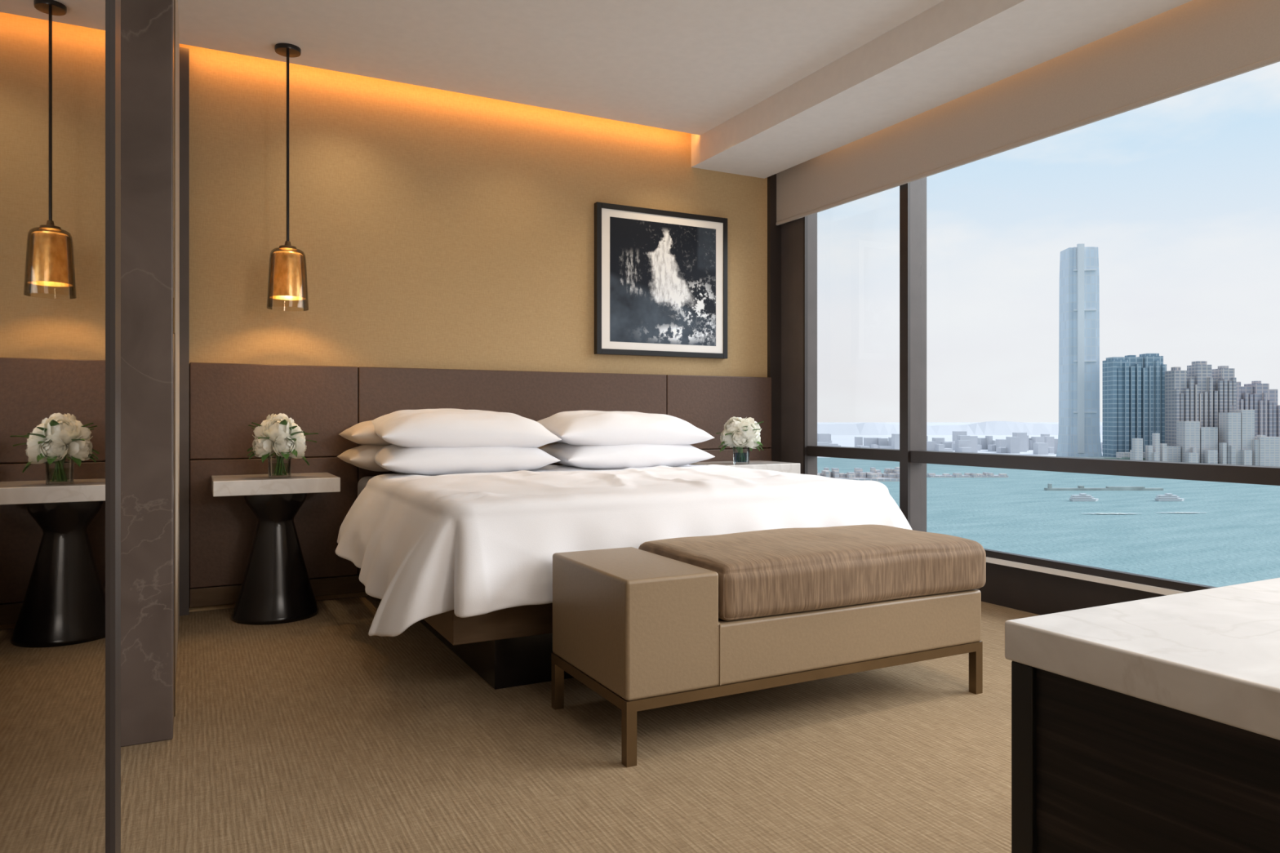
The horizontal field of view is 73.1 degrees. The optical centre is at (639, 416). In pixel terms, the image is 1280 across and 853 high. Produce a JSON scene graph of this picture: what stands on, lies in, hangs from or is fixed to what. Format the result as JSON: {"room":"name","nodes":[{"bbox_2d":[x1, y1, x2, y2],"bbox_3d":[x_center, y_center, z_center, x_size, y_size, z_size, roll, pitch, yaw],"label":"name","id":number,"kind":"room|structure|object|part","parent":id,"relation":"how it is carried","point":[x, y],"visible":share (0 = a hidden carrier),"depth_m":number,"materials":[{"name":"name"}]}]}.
{"room":"hotel room","nodes":[
{"label":"hotel room","id":0,"kind":"room"},
{"bbox_2d":[120,0,173,746],"bbox_3d":[-1.591,-0.430,2.735,0.198,2.860,0.240,0,0,-27],"label":"column","id":1,"kind":"structure","parent":0,"point":[147,26],"depth_m":2.64,"materials":[{"name":"brown stone"}]},
{"bbox_2d":[173,297,175,333],"bbox_3d":[-1.452,-0.315,2.686,0.008,0.110,0.015,0,0,-27],"label":"strike plate","id":2,"kind":"object","parent":1,"relation":"attached to","point":[174,299],"visible":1,"depth_m":2.68,"materials":[{"name":"brown metal"}]},
{"bbox_2d":[173,0,175,716],"bbox_3d":[-1.560,-0.430,2.891,0.006,2.860,0.030,0,0,-27],"label":"channel","id":3,"kind":"object","parent":1,"relation":"attached to","point":[174,0],"visible":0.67,"depth_m":2.88,"materials":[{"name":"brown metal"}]},
{"bbox_2d":[175,0,179,672],"bbox_3d":[-2.042,-0.500,3.599,0.195,3.000,1.710,0,0,-27],"label":"wall partition","id":4,"kind":"structure","parent":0,"point":[177,40],"depth_m":3.76,"materials":[{"name":"paint"}]},
{"bbox_2d":[179,47,189,615],"bbox_3d":[-2.313,-0.430,4.380,0.043,2.860,0.075,0,0,-27],"label":"trim","id":5,"kind":"structure","parent":4,"relation":"attached to","point":[184,52],"depth_m":4.34,"materials":[{"name":"grey metal"}]},
{"bbox_2d":[179,43,767,612],"bbox_3d":[-1.292,-0.600,5.036,5.550,3.200,0.150,0,0,-27],"label":"wall","id":6,"kind":"structure","parent":0,"point":[433,228],"depth_m":4.97,"materials":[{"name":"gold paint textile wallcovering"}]},
{"bbox_2d":[189,573,365,607],"bbox_3d":[-0.697,0.922,5.236,3.610,0.095,0.045,0,0,-27],"label":"baseboard","id":7,"kind":"structure","parent":6,"relation":"attached to","point":[226,594],"depth_m":4.49,"materials":[{"name":"brown wood"}]},
{"bbox_2d":[189,362,771,588],"bbox_3d":[-0.693,0.296,5.229,3.610,1.147,0.059,0,0,-27],"label":"headboard","id":8,"kind":"object","parent":6,"relation":"attached to","point":[225,398],"visible":0.48,"depth_m":4.70,"materials":[{"name":"brown leather"}]},
{"bbox_3d":[-1.930,-0.031,4.586,0.822,0.492,0.059,0,0,-27],"label":"panel","id":9,"kind":"part","parent":8,"relation":"part of","materials":[{"name":"brown leather"}]},
{"bbox_3d":[-1.930,0.544,4.586,0.822,0.651,0.059,0,0,-27],"label":"panel","id":10,"kind":"part","parent":8,"relation":"part of","materials":[{"name":"brown leather"}]},
{"bbox_3d":[-0.700,0.544,5.225,1.942,0.651,0.059,0,0,-27],"label":"panel","id":11,"kind":"part","parent":8,"relation":"part of","materials":[{"name":"fabric"}]},
{"bbox_3d":[-0.700,-0.031,5.225,1.942,0.492,0.059,0,0,-27],"label":"panel","id":12,"kind":"part","parent":8,"relation":"part of","materials":[{"name":"brown leather"}]},
{"bbox_3d":[0.537,-0.031,5.867,0.838,0.492,0.059,0,0,-27],"label":"panel","id":13,"kind":"part","parent":8,"relation":"part of","materials":[{"name":"brown leather"}]},
{"bbox_3d":[0.537,0.544,5.867,0.838,0.651,0.059,0,0,-27],"label":"panel","id":14,"kind":"part","parent":8,"relation":"part of","materials":[{"name":"brown leather"}]},
{"bbox_2d":[594,201,727,359],"bbox_3d":[0.153,-0.876,5.677,0.980,0.957,0.044,0,0,-27],"label":"picture frame","id":15,"kind":"object","parent":6,"relation":"attached to","point":[660,276],"visible":1,"depth_m":5.64,"materials":[{"name":"black wood"}]},
{"bbox_3d":[-0.266,-0.876,5.459,0.034,0.957,0.044,0,0,-27],"label":"frame","id":16,"kind":"part","parent":15,"relation":"part of","materials":[{"name":"black wood"}]},
{"bbox_3d":[0.153,-1.338,5.677,0.912,0.034,0.044,0,0,-27],"label":"frame","id":17,"kind":"part","parent":15,"relation":"part of","materials":[{"name":"black wood"}]},
{"bbox_3d":[0.153,-0.415,5.677,0.912,0.034,0.044,0,0,-27],"label":"frame","id":18,"kind":"part","parent":15,"relation":"part of","materials":[{"name":"black wood"}]},
{"bbox_2d":[609,216,715,346],"bbox_3d":[0.162,-0.876,5.663,0.795,0.793,0.001,0,0,-27],"label":"print","id":19,"kind":"object","parent":15,"relation":"attached to","point":[663,275],"depth_m":5.65},
{"bbox_3d":[0.573,-0.876,5.895,0.034,0.957,0.044,0,0,-27],"label":"frame","id":20,"kind":"part","parent":15,"relation":"part of","materials":[{"name":"black wood"}]},
{"bbox_2d":[767,173,781,462],"bbox_3d":[0.949,-0.525,6.096,0.095,3.050,0.035,0,0,-27],"label":"trim","id":21,"kind":"structure","parent":6,"relation":"attached to","point":[774,231],"depth_m":6.08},
{"bbox_2d":[177,0,943,134],"bbox_3d":[0.181,-1.870,1.148,4.580,0.020,7.870,0,0,-27],"label":"ceiling","id":22,"kind":"structure","parent":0,"point":[688,66],"depth_m":4.29,"materials":[{"name":"paint"}]},
{"bbox_2d":[266,42,308,311],"bbox_3d":[-1.776,-1.202,4.351,0.197,1.315,0.197,0,0,-27],"label":"pendant lamp","id":23,"kind":"object","parent":22,"relation":"hanging from","point":[287,269],"visible":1,"depth_m":4.31,"materials":[{"name":"gold metal"}]},
{"bbox_2d":[279,240,296,250],"bbox_3d":[-1.776,-0.864,4.351,0.084,0.042,0.084,0,0,-27],"label":"socket","id":24,"kind":"object","parent":23,"relation":"attached to","point":[287,246],"depth_m":4.33,"materials":[{"name":"brown metal"}]},
{"bbox_3d":[-1.776,-1.350,4.351,0.014,0.980,0.014,0,0,-27],"label":"rod","id":25,"kind":"part","parent":23,"relation":"part of","materials":[{"name":"black paint"}]},
{"bbox_3d":[-1.776,-0.696,4.351,0.197,0.301,0.197,0,0,-27],"label":"lamp shade","id":26,"kind":"part","parent":23,"relation":"part of","materials":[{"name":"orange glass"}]},
{"bbox_2d":[120,595,1039,852],"bbox_3d":[0.536,1.060,1.518,5.550,0.120,8.200,0,0,-27],"label":"floor","id":27,"kind":"structure","parent":0,"point":[319,733],"depth_m":2.52,"materials":[{"name":"carpet"}]},
{"bbox_2d":[110,0,120,852],"bbox_3d":[-0.522,-0.410,0.839,0.026,2.820,0.070,0,0,-27],"label":"stile","id":28,"kind":"object","parent":27,"relation":"on","point":[115,5],"visible":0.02,"depth_m":0.82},
{"bbox_2d":[0,0,110,852],"bbox_3d":[-0.356,-0.410,0.519,0.017,2.780,0.650,0,0,-27],"label":"mirror door","id":29,"kind":"structure","parent":28,"relation":"attached to","point":[55,55],"depth_m":0.48,"materials":[{"name":"brown mirror"}]},
{"bbox_2d":[211,472,340,625],"bbox_3d":[-1.839,0.650,4.344,0.566,0.700,0.445,0,0,-27],"label":"nightstand","id":30,"kind":"object","parent":27,"relation":"on","point":[276,588],"visible":0.99,"depth_m":4.23,"materials":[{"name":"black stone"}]},
{"bbox_2d":[247,413,318,477],"bbox_3d":[-1.765,0.141,4.266,0.326,0.319,0.312,0,0,-27],"label":"flower vase","id":31,"kind":"object","parent":30,"relation":"on","point":[279,435],"visible":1,"depth_m":4.19,"materials":[{"name":"clear glass"}]},
{"bbox_2d":[335,408,911,689],"bbox_3d":[-0.191,0.477,4.228,2.497,1.045,2.160,0,0,-27],"label":"bed","id":32,"kind":"object","parent":27,"relation":"on","point":[461,542],"visible":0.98,"depth_m":3.47,"materials":[{"name":"white fabric"}]},
{"bbox_2d":[337,444,389,471],"bbox_3d":[-1.146,0.205,4.679,0.900,0.184,0.440,0,0,-27],"label":"pillow","id":33,"kind":"object","parent":32,"relation":"on","point":[363,456],"depth_m":4.37,"materials":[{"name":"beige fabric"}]},
{"bbox_2d":[338,420,391,445],"bbox_3d":[-1.141,0.084,4.692,0.900,0.191,0.440,0,0,-27],"label":"pillow","id":34,"kind":"object","parent":32,"relation":"on","point":[363,433],"depth_m":4.38,"materials":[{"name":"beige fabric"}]},
{"bbox_3d":[-0.226,0.482,4.317,1.980,0.315,1.970,0,0,-27],"label":"mattress","id":35,"kind":"part","parent":32,"relation":"part of","materials":[{"name":"white fabric"}]},
{"bbox_2d":[371,408,561,448],"bbox_3d":[-0.933,0.072,4.530,0.931,0.234,0.517,0,0,-27],"label":"pillow","id":36,"kind":"object","parent":32,"relation":"on","point":[442,428],"depth_m":4.35,"materials":[{"name":"white fabric"}]},
{"bbox_2d":[373,444,560,475],"bbox_3d":[-0.933,0.203,4.508,0.920,0.192,0.519,0,0,-27],"label":"pillow","id":37,"kind":"object","parent":32,"relation":"on","point":[406,460],"depth_m":4.30,"materials":[{"name":"white fabric"}]},
{"bbox_3d":[-0.223,0.715,4.313,1.980,0.150,1.980,0,0,-27],"label":"frame","id":38,"kind":"part","parent":32,"relation":"part of","materials":[{"name":"brown wood"}]},
{"bbox_2d":[537,442,562,465],"bbox_3d":[-0.187,0.204,5.176,0.900,0.189,0.440,0,0,-27],"label":"pillow","id":39,"kind":"object","parent":32,"relation":"on","point":[549,448],"depth_m":4.85,"materials":[{"name":"beige fabric"}]},
{"bbox_2d":[335,464,911,636],"bbox_3d":[-0.076,0.505,4.006,2.505,0.491,1.665,0,0,-27],"label":"duvet","id":40,"kind":"object","parent":32,"relation":"on","point":[468,550],"depth_m":3.27,"materials":[{"name":"white fabric"}]},
{"bbox_2d":[536,410,714,445],"bbox_3d":[-0.108,0.077,4.958,0.961,0.230,0.517,0,0,-27],"label":"pillow","id":41,"kind":"object","parent":32,"relation":"on","point":[575,428],"depth_m":4.75,"materials":[{"name":"white fabric"}]},
{"bbox_2d":[540,443,715,469],"bbox_3d":[-0.090,0.206,4.945,0.920,0.186,0.519,0,0,-27],"label":"pillow","id":42,"kind":"object","parent":32,"relation":"on","point":[571,455],"depth_m":4.72,"materials":[{"name":"white fabric"}]},
{"bbox_2d":[689,460,800,473],"bbox_3d":[0.685,0.650,5.655,0.570,0.700,0.445,0,0,-27],"label":"nightstand","id":43,"kind":"object","parent":27,"relation":"on","point":[785,467],"visible":0.02,"depth_m":5.54,"materials":[{"name":"white stone"}]},
{"bbox_2d":[715,416,763,463],"bbox_3d":[0.645,0.149,5.515,0.292,0.302,0.314,0,0,-27],"label":"flower vase","id":44,"kind":"object","parent":43,"relation":"on","point":[739,433],"visible":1,"depth_m":5.46,"materials":[{"name":"clear glass"}]},
{"bbox_2d":[551,524,986,767],"bbox_3d":[0.476,0.715,3.048,1.455,0.570,0.612,0,0,-27],"label":"upholstered bench","id":45,"kind":"object","parent":27,"relation":"on","point":[667,622],"visible":1,"depth_m":2.76,"materials":[{"name":"beige leather"}]},
{"bbox_3d":[0.341,0.829,3.291,1.440,0.032,0.033,0,0,-27],"label":"rail","id":46,"kind":"part","parent":45,"relation":"part of","materials":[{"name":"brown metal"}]},
{"bbox_3d":[-0.283,0.922,2.967,0.033,0.155,0.033,0,0,-27],"label":"leg","id":47,"kind":"part","parent":45,"relation":"part of","materials":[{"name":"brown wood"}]},
{"bbox_3d":[-0.157,0.829,2.724,0.033,0.032,0.514,0,0,-27],"label":"rail","id":48,"kind":"part","parent":45,"relation":"part of","materials":[{"name":"brown wood"}]},
{"bbox_3d":[-0.031,0.922,2.482,0.033,0.155,0.033,0,0,-27],"label":"leg","id":49,"kind":"part","parent":45,"relation":"part of","materials":[{"name":"brown metal"}]},
{"bbox_3d":[0.593,0.829,2.806,1.440,0.032,0.033,0,0,-27],"label":"rail","id":50,"kind":"part","parent":45,"relation":"part of","materials":[{"name":"brown wood"}]},
{"bbox_2d":[638,524,986,621],"bbox_3d":[0.618,0.527,3.121,1.135,0.194,0.612,0,0,-27],"label":"seat cushion","id":51,"kind":"object","parent":45,"relation":"on","point":[784,574],"depth_m":2.88,"materials":[{"name":"fabric"}]},
{"bbox_3d":[1.218,0.922,3.130,0.033,0.155,0.033,0,0,-27],"label":"leg","id":52,"kind":"part","parent":45,"relation":"part of","materials":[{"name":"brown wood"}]},
{"bbox_2d":[1004,577,1279,852],"bbox_3d":[1.364,0.625,0.504,1.114,0.750,1.836,0,0,-27],"label":"counter","id":53,"kind":"object","parent":27,"relation":"on","point":[1152,725],"visible":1,"depth_m":0.94,"materials":[{"name":"brown wood"}]},
{"bbox_3d":[0.479,0.649,1.054,0.038,0.701,0.030,0,0,-27],"label":"corner post","id":54,"kind":"part","parent":53,"relation":"part of","materials":[{"name":"black wood"}]},
{"bbox_2d":[691,0,1191,178],"bbox_3d":[0.420,-1.865,1.339,5.180,0.370,7.990,0,0,-27],"label":"ceiling","id":55,"kind":"structure","parent":0,"point":[952,50],"depth_m":4.29,"materials":[{"name":"white paint"}]},
{"bbox_2d":[976,562,1166,615],"bbox_3d":[3.047,0.888,2.541,0.150,0.224,7.700,0,0,-27],"label":"wall","id":56,"kind":"structure","parent":0,"point":[1033,592],"depth_m":4.33,"materials":[{"name":"black wood"}]},
{"bbox_2d":[781,213,817,475],"bbox_3d":[1.101,-0.525,6.032,0.115,3.050,0.290,0,0,-27],"label":"curtain","id":57,"kind":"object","parent":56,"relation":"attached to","point":[792,232],"depth_m":5.94,"materials":[{"name":"fabric"}]},
{"bbox_2d":[803,216,807,474],"bbox_3d":[1.127,-0.660,5.873,0.025,2.780,0.015,0,0,-27],"label":"channel","id":58,"kind":"object","parent":56,"relation":"attached to","point":[805,219],"visible":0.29,"depth_m":5.87,"materials":[{"name":"black metal"}]},
{"bbox_2d":[986,556,1186,595],"bbox_3d":[3.007,0.762,2.520,0.140,0.025,7.700,0,0,-27],"label":"rail","id":59,"kind":"object","parent":56,"relation":"on","point":[1154,589],"visible":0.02,"depth_m":4.09,"materials":[{"name":"beige stone"}]},
{"bbox_2d":[983,548,1217,591],"bbox_3d":[2.253,0.733,3.906,0.040,0.035,2.625,0,0,-27],"label":"bead","id":60,"kind":"object","parent":59,"relation":"on","point":[1073,567],"visible":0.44,"depth_m":4.05},
{"bbox_3d":[0.584,-2.085,1.425,5.550,0.070,7.990,0,0,-27],"label":"ceiling","id":61,"kind":"structure","parent":0,"visible":0},
{"bbox_2d":[899,177,926,532],"bbox_3d":[2.853,-0.650,2.696,0.150,2.800,5.455,0,0,-27],"label":"window mullion","id":62,"kind":"structure","parent":61,"relation":"attached to","point":[904,189],"depth_m":5.06,"materials":[{"name":"grey metal"}]},
{"bbox_2d":[807,445,899,462],"bbox_3d":[1.387,0.231,5.513,0.115,0.068,0.895,0,0,-27],"label":"transom","id":63,"kind":"object","parent":62,"relation":"attached to","point":[860,453],"visible":0.76,"depth_m":5.45,"materials":[{"name":"black metal"}]},
{"bbox_3d":[1.620,-0.650,5.093,0.130,2.800,0.065,0,0,-27],"label":"mullion","id":64,"kind":"part","parent":62,"relation":"part of","materials":[{"name":"grey metal"}]},
{"bbox_2d":[910,450,1279,485],"bbox_3d":[2.229,0.231,3.893,0.115,0.068,2.625,0,0,-27],"label":"transom","id":65,"kind":"object","parent":62,"relation":"attached to","point":[1234,473],"visible":1,"depth_m":3.92,"materials":[{"name":"black metal"}]},
{"bbox_2d":[776,0,1279,225],"bbox_3d":[2.770,-1.683,2.597,0.050,0.665,7.855,0,0,-27],"label":"window valance","id":66,"kind":"object","parent":61,"relation":"hanging from","point":[1193,44],"visible":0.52,"depth_m":4.12,"materials":[{"name":"fabric"}]},
{"label":"outside","id":67,"kind":"structure","parent":0,"visible":0},
{"bbox_2d":[817,457,1279,587],"bbox_3d":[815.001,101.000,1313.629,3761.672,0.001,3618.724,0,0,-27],"label":"harbour water","id":68,"kind":"structure","parent":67,"point":[1233,536],"depth_m":849.24,"materials":[{"name":"blue liquid"}]},
{"bbox_2d":[1068,493,1098,501],"bbox_3d":[533.694,96.500,1035.615,34.000,9.000,8.000,0,0,0],"label":"ferry","id":69,"kind":"object","parent":68,"relation":"on","point":[1082,496],"visible":1,"depth_m":1032.67,"materials":[{"name":"white paint"}]},
{"bbox_2d":[1093,512,1127,514],"bbox_3d":[490.232,100.200,895.844,64.000,0.001,12.181,0,0,0],"label":"boat wake","id":70,"kind":"object","parent":68,"relation":"on","point":[1096,513],"visible":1,"depth_m":892.17,"materials":[{"name":"liquid"}]},
{"bbox_2d":[1154,493,1184,501],"bbox_3d":[637.002,96.500,1036.316,34.000,9.000,8.000,0,0,0],"label":"ferry","id":71,"kind":"object","parent":68,"relation":"on","point":[1167,496],"visible":1,"depth_m":1033.42,"materials":[{"name":"white paint"}]},
{"bbox_2d":[1160,511,1196,512],"bbox_3d":[568.808,100.200,905.108,54.000,0.001,9.970,0,0,0],"label":"boat wake","id":72,"kind":"object","parent":68,"relation":"on","point":[1161,512],"visible":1,"depth_m":907.55,"materials":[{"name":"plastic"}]},
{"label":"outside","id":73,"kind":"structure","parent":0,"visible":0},
{"bbox_2d":[817,243,1279,490],"bbox_3d":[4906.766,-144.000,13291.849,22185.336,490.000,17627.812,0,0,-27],"label":"city skyline","id":74,"kind":"object","parent":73,"point":[1201,413],"visible":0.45,"depth_m":1879.99,"materials":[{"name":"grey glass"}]}
]}

